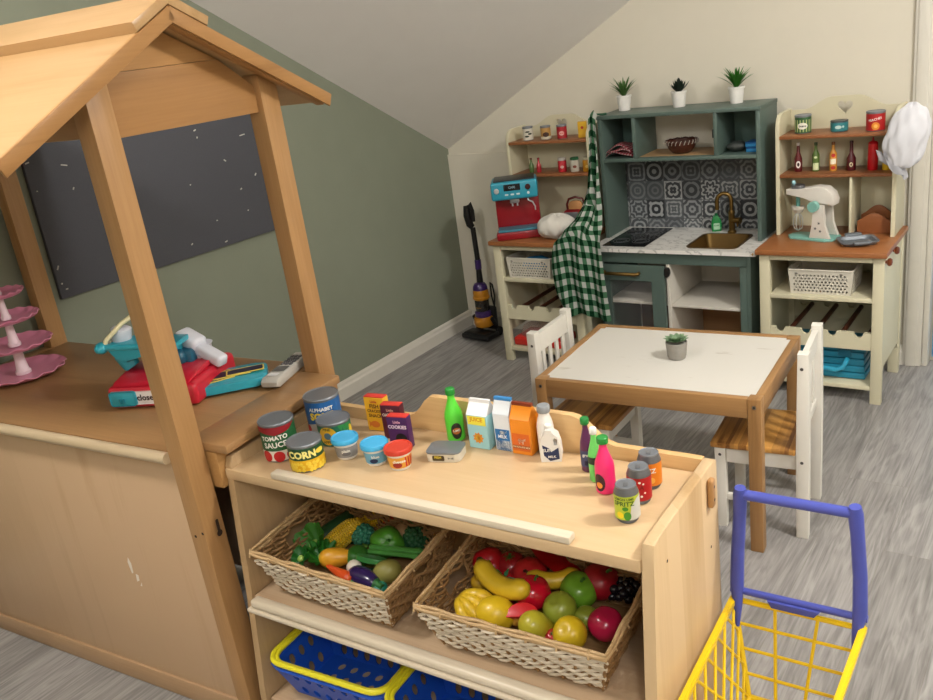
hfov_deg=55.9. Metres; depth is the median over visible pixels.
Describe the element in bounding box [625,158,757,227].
backsplash
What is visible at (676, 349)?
pot
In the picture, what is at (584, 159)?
jar
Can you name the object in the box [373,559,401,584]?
potato
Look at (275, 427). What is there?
tin
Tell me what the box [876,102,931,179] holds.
hat
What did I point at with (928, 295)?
trim
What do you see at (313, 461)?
picture
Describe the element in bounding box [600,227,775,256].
countertop
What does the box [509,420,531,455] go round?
print
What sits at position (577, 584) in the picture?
apple
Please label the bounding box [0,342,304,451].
countertop
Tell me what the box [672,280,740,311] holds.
shelf
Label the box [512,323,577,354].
shelf
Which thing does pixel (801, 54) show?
wall
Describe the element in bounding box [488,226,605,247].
countertop
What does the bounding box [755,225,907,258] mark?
countertop
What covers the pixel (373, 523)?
sweetcorn
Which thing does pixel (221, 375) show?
card
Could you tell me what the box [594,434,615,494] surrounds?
juice bottle
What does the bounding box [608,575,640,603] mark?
grapes
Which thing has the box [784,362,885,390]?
shelf
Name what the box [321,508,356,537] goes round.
cucumber
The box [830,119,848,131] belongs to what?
tin
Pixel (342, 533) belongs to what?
sweetcorn
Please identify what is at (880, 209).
wooden board
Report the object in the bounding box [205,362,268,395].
tray
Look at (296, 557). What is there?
lettuce
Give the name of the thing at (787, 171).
shelf
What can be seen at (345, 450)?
pot
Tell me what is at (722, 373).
table
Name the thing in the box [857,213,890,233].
wooden board
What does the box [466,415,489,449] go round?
print
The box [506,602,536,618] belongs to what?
watermelon slice
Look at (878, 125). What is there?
picture
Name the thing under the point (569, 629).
apple
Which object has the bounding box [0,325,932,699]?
floor
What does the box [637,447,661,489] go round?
drink can
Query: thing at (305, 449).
tin
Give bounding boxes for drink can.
[613,478,640,523]
[626,461,652,504]
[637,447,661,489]
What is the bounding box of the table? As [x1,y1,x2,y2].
[535,324,800,552]
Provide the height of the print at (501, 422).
0.077 m
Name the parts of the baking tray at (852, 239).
handle, handle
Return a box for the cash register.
[94,315,235,407]
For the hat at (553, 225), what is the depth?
3.62 m
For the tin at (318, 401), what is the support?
on the shelf unit at (494, 494)
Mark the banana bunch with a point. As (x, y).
(466, 602)
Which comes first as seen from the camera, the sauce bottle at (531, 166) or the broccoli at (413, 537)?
the broccoli at (413, 537)
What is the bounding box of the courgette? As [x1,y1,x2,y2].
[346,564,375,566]
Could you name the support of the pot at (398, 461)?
on the tub at (398, 452)
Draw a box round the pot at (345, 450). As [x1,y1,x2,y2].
[334,441,357,459]
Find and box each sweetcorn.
[323,517,361,547]
[359,512,385,527]
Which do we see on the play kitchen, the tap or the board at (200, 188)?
the tap
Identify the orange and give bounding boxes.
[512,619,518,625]
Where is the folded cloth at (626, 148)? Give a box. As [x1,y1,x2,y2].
[605,142,632,157]
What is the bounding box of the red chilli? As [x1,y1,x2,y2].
[531,549,581,571]
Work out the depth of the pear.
1.55 m
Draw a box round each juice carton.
[466,397,495,449]
[509,400,538,455]
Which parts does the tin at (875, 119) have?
lid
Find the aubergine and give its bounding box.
[349,565,384,589]
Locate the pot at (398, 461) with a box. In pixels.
[387,452,410,470]
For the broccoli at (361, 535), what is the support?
in the wicker basket at (311, 581)
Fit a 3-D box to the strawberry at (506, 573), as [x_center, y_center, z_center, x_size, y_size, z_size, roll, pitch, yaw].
[0.073,0.445,1.701,0.045,0.045,0.044,-24,25,-38]
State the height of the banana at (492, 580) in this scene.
0.050 m
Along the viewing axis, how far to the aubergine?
1.78 m
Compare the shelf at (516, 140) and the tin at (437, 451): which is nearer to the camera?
the tin at (437, 451)
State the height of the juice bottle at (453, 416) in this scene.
0.114 m
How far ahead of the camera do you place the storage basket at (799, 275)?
3.09 m
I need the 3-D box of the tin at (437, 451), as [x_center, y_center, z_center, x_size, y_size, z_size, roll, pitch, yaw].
[-0.040,0.201,1.745,0.072,0.020,0.054,-1,21,18]
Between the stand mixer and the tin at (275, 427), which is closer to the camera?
the tin at (275, 427)
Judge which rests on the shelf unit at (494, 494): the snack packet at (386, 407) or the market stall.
the snack packet at (386, 407)
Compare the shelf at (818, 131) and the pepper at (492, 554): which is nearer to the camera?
the pepper at (492, 554)
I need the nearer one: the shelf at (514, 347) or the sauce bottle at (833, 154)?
the sauce bottle at (833, 154)
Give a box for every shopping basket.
[270,628,413,699]
[384,667,502,699]
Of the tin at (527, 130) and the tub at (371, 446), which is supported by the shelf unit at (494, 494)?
the tub at (371, 446)
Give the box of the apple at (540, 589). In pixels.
[517,574,550,609]
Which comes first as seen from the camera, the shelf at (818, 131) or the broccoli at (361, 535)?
the broccoli at (361, 535)
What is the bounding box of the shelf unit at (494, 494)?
[225,394,722,699]
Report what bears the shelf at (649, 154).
attached to the play kitchen
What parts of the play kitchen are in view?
apron, handle, panel, oven door, rail, panel, panel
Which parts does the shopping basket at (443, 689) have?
handle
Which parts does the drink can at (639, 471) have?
lid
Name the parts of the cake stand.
tier plate, tier plate, tier plate, tier plate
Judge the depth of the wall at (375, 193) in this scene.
3.64 m
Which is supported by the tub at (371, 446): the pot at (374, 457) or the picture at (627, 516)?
the pot at (374, 457)
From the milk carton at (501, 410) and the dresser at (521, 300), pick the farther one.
the dresser at (521, 300)
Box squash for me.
[319,547,347,567]
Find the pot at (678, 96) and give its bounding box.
[670,90,686,107]
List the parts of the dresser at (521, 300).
leg, panel, counter rail, rack rod, leg, rack rod, panel, leg, panel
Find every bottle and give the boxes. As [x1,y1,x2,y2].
[444,386,465,440]
[529,158,533,172]
[536,158,541,172]
[536,402,553,452]
[580,416,589,471]
[588,426,598,481]
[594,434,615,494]
[711,213,721,231]
[794,142,801,171]
[812,142,819,170]
[829,141,836,170]
[846,140,855,170]
[867,137,877,169]
[882,163,889,169]
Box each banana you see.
[473,557,529,599]
[526,567,578,589]
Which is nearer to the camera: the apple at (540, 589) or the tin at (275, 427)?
the apple at (540, 589)
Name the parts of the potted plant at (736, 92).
pot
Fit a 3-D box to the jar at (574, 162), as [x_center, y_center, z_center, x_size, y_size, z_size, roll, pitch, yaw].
[0.454,-0.779,3.691,0.037,0.059,0.037,-5,20,8]
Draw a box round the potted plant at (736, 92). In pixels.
[715,66,752,103]
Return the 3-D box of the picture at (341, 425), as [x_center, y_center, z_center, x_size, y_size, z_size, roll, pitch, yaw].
[-0.257,0.168,1.855,0.003,0.029,0.031,12,28,43]
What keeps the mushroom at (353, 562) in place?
in the wicker basket at (311, 581)
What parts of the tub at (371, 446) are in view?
lid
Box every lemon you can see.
[475,595,513,627]
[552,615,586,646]
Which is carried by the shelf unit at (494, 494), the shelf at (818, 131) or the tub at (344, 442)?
the tub at (344, 442)
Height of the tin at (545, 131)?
0.056 m
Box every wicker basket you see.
[249,498,456,627]
[413,534,642,690]
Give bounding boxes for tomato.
[499,551,524,572]
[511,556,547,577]
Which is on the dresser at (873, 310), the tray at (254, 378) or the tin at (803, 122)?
the tin at (803, 122)
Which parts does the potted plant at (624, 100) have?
pot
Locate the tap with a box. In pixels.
[715,191,741,232]
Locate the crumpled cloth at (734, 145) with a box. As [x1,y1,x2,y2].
[727,140,745,150]
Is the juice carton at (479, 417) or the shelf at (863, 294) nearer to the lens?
the juice carton at (479, 417)
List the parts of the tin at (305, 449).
lid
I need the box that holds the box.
[801,328,870,379]
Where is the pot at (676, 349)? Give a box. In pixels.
[665,339,686,360]
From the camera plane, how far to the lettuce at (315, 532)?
1.95 m
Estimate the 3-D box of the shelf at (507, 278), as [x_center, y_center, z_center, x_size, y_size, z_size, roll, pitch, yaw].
[0.393,-0.348,3.857,0.340,0.016,0.325,7,24,35]
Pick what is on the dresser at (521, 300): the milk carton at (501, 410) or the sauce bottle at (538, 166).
the sauce bottle at (538, 166)
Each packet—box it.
[363,393,387,430]
[380,401,403,437]
[386,412,414,445]
[577,121,586,137]
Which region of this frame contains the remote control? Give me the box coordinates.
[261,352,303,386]
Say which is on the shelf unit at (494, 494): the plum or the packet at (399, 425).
the packet at (399, 425)
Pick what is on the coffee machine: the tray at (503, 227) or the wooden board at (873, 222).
the tray at (503, 227)
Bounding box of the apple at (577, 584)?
[560,571,596,607]
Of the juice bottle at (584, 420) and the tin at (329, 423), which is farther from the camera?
the tin at (329, 423)
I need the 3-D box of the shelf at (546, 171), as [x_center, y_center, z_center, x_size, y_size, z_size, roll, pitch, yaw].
[0.392,-0.767,3.786,0.372,0.012,0.150,7,24,35]
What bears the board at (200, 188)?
attached to the wall at (375, 193)
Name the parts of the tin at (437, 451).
lid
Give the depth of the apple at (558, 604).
1.58 m
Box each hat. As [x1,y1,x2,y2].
[537,213,574,238]
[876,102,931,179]
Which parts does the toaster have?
plate, casing, crust handle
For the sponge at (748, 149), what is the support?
on the play kitchen
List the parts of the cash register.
scanner rail, scanner arm, casing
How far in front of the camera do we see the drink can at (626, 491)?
1.42 m
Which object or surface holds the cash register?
on the market stall
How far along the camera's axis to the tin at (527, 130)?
3.75 m
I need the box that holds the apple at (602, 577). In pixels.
[584,563,618,600]
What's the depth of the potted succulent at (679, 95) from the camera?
3.40 m
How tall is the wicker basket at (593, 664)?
0.137 m
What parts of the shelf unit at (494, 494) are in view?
panel, shelf, shelf, panel, panel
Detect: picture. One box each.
[264,451,288,461]
[289,452,325,472]
[315,446,321,452]
[337,421,348,430]
[617,512,623,517]
[622,507,630,520]
[871,122,879,129]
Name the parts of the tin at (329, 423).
lid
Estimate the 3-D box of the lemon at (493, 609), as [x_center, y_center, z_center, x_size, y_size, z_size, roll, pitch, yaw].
[0.054,0.484,1.618,0.072,0.066,0.066,-11,20,-9]
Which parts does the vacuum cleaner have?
power cord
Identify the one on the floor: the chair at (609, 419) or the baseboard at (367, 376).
the chair at (609, 419)
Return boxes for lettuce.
[291,522,323,554]
[291,545,309,566]
[304,538,336,568]
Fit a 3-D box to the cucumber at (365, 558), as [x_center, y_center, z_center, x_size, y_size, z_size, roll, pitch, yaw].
[-0.198,0.437,1.835,0.069,0.030,0.042,1,22,23]
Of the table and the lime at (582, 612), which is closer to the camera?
the lime at (582, 612)
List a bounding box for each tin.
[257,410,296,461]
[285,431,325,472]
[302,386,341,431]
[315,410,351,446]
[426,441,465,462]
[522,126,533,140]
[540,125,550,139]
[556,124,566,138]
[794,113,811,133]
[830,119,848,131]
[866,109,885,131]
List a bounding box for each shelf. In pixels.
[504,275,553,283]
[508,134,585,145]
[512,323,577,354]
[513,167,587,176]
[604,148,755,162]
[613,279,667,305]
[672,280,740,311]
[770,269,872,303]
[779,125,888,139]
[780,165,891,177]
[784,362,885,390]
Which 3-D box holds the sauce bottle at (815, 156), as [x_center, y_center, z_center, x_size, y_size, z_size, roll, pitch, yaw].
[1.249,-0.691,3.147,0.025,0.101,0.025,0,21,22]
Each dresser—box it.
[488,113,605,359]
[755,94,907,404]
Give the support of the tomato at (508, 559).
in the wicker basket at (593, 664)
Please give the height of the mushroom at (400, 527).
0.044 m
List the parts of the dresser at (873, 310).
leg, panel, leg, rack rod, counter rail, rack rod, panel, rack rod, leg, knob, panel, leg, knob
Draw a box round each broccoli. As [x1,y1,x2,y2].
[351,523,374,547]
[403,526,428,548]
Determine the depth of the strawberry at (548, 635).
1.55 m
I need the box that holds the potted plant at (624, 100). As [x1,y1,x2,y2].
[610,78,635,110]
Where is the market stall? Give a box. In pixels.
[0,0,340,699]
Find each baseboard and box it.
[337,310,472,401]
[472,310,902,364]
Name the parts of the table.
leg, leg, leg, leg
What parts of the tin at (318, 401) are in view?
lid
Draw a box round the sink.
[686,233,752,248]
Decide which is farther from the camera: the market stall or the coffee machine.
the coffee machine
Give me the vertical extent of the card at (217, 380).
0.002 m
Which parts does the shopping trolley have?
rim rail, rim rail, rim rail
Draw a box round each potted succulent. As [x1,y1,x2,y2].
[663,333,687,360]
[670,78,688,107]
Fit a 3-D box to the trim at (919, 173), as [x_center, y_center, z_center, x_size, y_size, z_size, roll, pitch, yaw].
[1.934,-0.861,2.749,0.975,2.065,0.024,7,24,35]
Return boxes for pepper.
[370,525,404,557]
[470,574,484,589]
[472,547,501,569]
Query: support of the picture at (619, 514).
attached to the drink can at (626, 491)
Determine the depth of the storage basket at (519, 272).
3.76 m
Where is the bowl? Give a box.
[664,136,698,153]
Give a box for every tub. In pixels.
[330,430,358,459]
[359,435,387,465]
[383,439,412,470]
[514,327,575,348]
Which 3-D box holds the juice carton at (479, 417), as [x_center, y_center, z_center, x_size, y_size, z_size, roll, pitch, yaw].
[0.032,0.143,1.760,0.047,0.100,0.044,5,24,32]
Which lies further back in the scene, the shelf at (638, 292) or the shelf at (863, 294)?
the shelf at (638, 292)
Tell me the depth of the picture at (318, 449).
1.76 m
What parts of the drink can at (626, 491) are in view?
lid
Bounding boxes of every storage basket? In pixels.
[506,250,552,279]
[788,261,862,295]
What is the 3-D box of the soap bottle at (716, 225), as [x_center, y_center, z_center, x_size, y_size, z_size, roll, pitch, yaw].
[1.001,-0.512,3.525,0.039,0.072,0.023,-4,20,12]
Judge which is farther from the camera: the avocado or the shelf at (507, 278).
the shelf at (507, 278)
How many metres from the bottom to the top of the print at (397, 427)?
0.066 m
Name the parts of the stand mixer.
drive rod, pivot knob, plate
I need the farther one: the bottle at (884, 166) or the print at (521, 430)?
the bottle at (884, 166)
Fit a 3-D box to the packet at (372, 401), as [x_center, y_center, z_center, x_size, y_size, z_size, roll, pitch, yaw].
[-0.192,0.134,1.900,0.050,0.080,0.021,3,22,28]
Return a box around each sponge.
[745,139,755,146]
[746,147,755,151]
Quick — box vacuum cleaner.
[462,202,502,341]
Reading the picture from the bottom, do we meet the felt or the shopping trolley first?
the shopping trolley
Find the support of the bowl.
on the play kitchen
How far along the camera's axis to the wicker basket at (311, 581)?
1.79 m
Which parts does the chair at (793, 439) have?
leg, leg, seat, rail, post, rail, rail, post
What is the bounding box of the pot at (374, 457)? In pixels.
[363,449,386,465]
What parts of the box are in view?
lid, handle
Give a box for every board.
[21,114,274,298]
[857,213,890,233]
[861,204,890,219]
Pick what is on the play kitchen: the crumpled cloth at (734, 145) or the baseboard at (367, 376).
the crumpled cloth at (734, 145)
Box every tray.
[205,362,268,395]
[497,229,540,240]
[498,223,537,232]
[836,232,879,246]
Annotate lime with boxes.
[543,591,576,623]
[574,605,594,629]
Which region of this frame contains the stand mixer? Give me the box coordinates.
[786,180,840,241]
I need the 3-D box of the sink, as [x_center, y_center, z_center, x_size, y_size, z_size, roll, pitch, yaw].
[0.978,-0.393,3.395,0.202,0.061,0.221,7,24,35]
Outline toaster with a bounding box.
[564,196,583,218]
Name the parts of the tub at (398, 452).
lid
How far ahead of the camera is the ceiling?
3.46 m
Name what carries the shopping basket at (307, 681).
on the shelf unit at (494, 494)
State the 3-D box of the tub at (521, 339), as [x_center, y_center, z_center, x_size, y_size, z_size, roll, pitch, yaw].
[0.347,-0.083,3.925,0.240,0.099,0.150,7,24,35]
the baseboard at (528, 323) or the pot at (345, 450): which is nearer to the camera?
the pot at (345, 450)
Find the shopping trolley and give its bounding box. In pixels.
[678,484,867,699]
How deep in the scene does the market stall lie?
1.95 m
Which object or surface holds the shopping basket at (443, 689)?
on the shelf unit at (494, 494)
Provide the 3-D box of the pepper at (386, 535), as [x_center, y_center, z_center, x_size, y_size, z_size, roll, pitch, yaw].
[-0.171,0.415,1.902,0.070,0.071,0.074,-19,23,-29]
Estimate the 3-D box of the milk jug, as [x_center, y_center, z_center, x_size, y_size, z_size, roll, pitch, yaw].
[0.159,0.174,1.667,0.041,0.073,0.027,-3,20,12]
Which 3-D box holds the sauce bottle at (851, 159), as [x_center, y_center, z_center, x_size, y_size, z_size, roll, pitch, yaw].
[1.346,-0.680,3.079,0.031,0.102,0.032,1,22,24]
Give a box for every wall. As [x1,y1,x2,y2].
[0,0,468,381]
[448,0,932,354]
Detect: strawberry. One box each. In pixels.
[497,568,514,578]
[544,628,552,639]
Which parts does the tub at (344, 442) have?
lid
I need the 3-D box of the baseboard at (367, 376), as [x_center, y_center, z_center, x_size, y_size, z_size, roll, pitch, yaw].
[-1.453,0.749,2.557,0.016,0.078,5.260,7,24,35]
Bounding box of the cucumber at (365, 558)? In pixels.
[355,554,385,564]
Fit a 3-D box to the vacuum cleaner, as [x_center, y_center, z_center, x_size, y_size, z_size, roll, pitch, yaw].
[0.043,-0.373,4.202,0.170,0.663,0.144,10,26,40]
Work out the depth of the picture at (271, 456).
1.82 m
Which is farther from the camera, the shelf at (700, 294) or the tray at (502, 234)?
the tray at (502, 234)
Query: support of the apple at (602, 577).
in the wicker basket at (593, 664)
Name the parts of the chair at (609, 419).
post, rail, post, seat, leg, rail, leg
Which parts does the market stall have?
corner post, eave rail, counter rail, panel, rail, corner post, gable panel, panel, corner post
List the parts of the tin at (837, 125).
lid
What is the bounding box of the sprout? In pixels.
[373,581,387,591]
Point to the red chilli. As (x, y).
(552, 561)
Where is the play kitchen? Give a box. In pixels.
[552,98,777,332]
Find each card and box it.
[210,369,234,383]
[213,366,249,379]
[226,364,263,375]
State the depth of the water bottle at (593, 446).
1.55 m
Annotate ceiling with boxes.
[190,0,629,148]
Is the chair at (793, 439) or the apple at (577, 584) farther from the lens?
the chair at (793, 439)
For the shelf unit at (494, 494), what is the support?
on the floor
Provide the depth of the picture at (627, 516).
1.42 m
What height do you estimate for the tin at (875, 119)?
0.066 m
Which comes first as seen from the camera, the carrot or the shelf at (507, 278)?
the carrot
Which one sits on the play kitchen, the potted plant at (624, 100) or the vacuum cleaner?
the potted plant at (624, 100)
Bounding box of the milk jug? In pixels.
[540,423,562,461]
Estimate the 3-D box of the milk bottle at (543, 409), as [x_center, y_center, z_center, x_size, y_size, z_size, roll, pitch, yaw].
[0.151,0.152,1.688,0.033,0.102,0.033,-6,20,5]
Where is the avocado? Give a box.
[347,544,367,565]
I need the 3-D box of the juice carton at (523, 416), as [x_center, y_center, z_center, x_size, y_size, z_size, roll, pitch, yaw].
[0.113,0.149,1.709,0.044,0.104,0.040,5,24,32]
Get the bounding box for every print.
[364,398,383,430]
[380,407,398,437]
[387,418,407,440]
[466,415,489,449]
[492,414,511,451]
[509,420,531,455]
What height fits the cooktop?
0.004 m
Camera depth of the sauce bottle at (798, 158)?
3.18 m
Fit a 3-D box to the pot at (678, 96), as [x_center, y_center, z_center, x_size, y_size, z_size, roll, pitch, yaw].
[0.827,-0.978,3.425,0.062,0.060,0.062,7,24,35]
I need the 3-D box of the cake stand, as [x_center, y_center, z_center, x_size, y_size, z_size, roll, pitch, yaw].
[-1.229,-0.055,2.369,0.223,0.259,0.227,7,24,35]
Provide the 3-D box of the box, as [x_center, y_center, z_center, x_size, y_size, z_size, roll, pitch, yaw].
[1.320,0.017,3.229,0.296,0.125,0.182,7,24,35]
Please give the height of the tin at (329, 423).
0.054 m
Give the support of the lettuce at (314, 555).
in the wicker basket at (311, 581)
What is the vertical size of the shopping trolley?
0.599 m
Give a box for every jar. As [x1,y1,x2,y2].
[557,157,566,171]
[570,156,579,171]
[582,156,587,171]
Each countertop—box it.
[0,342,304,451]
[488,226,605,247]
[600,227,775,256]
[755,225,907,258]
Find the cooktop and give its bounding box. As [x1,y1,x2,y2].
[603,227,672,246]
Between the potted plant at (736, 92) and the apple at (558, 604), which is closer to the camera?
the apple at (558, 604)
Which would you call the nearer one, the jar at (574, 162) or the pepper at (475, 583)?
the pepper at (475, 583)
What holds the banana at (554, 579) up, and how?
in the wicker basket at (593, 664)
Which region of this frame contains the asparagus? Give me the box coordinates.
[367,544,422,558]
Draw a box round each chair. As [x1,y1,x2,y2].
[526,307,642,446]
[710,322,822,538]
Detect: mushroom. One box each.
[346,559,361,570]
[395,522,410,536]
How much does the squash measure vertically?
0.043 m
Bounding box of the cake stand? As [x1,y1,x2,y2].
[0,284,66,386]
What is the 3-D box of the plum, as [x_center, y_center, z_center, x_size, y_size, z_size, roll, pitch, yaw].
[0.246,0.484,1.556,0.064,0.057,0.064,-19,23,-28]
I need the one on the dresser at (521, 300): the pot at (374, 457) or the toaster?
the toaster
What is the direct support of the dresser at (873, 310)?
on the floor
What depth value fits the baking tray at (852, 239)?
3.04 m
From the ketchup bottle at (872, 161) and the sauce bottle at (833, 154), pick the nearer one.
the ketchup bottle at (872, 161)
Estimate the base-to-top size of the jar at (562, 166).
0.059 m
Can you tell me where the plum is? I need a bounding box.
[587,606,622,642]
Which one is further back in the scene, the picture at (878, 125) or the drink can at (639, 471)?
the picture at (878, 125)
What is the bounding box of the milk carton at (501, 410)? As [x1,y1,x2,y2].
[492,395,512,451]
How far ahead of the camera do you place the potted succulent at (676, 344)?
2.53 m
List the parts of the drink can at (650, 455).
lid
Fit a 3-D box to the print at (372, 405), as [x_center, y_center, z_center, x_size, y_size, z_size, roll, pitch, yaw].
[-0.196,0.139,1.892,0.046,0.074,0.007,7,24,35]
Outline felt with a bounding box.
[523,255,549,270]
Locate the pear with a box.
[518,610,554,636]
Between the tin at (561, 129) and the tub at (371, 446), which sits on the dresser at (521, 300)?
the tin at (561, 129)
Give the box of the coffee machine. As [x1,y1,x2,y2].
[490,172,540,240]
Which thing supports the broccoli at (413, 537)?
in the wicker basket at (311, 581)
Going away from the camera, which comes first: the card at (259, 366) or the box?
the card at (259, 366)
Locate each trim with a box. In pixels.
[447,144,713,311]
[902,0,932,365]
[921,128,932,365]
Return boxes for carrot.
[326,565,353,581]
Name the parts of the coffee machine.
plate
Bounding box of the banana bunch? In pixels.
[454,588,491,617]
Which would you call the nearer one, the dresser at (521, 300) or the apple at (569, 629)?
the apple at (569, 629)
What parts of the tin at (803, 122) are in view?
lid, oval panel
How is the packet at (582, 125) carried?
on the dresser at (521, 300)
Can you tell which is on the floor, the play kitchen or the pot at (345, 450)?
the play kitchen
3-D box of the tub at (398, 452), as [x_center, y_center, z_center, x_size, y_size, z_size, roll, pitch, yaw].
[-0.132,0.208,1.725,0.058,0.046,0.058,-8,20,0]
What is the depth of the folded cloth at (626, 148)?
3.52 m
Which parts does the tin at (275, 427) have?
lid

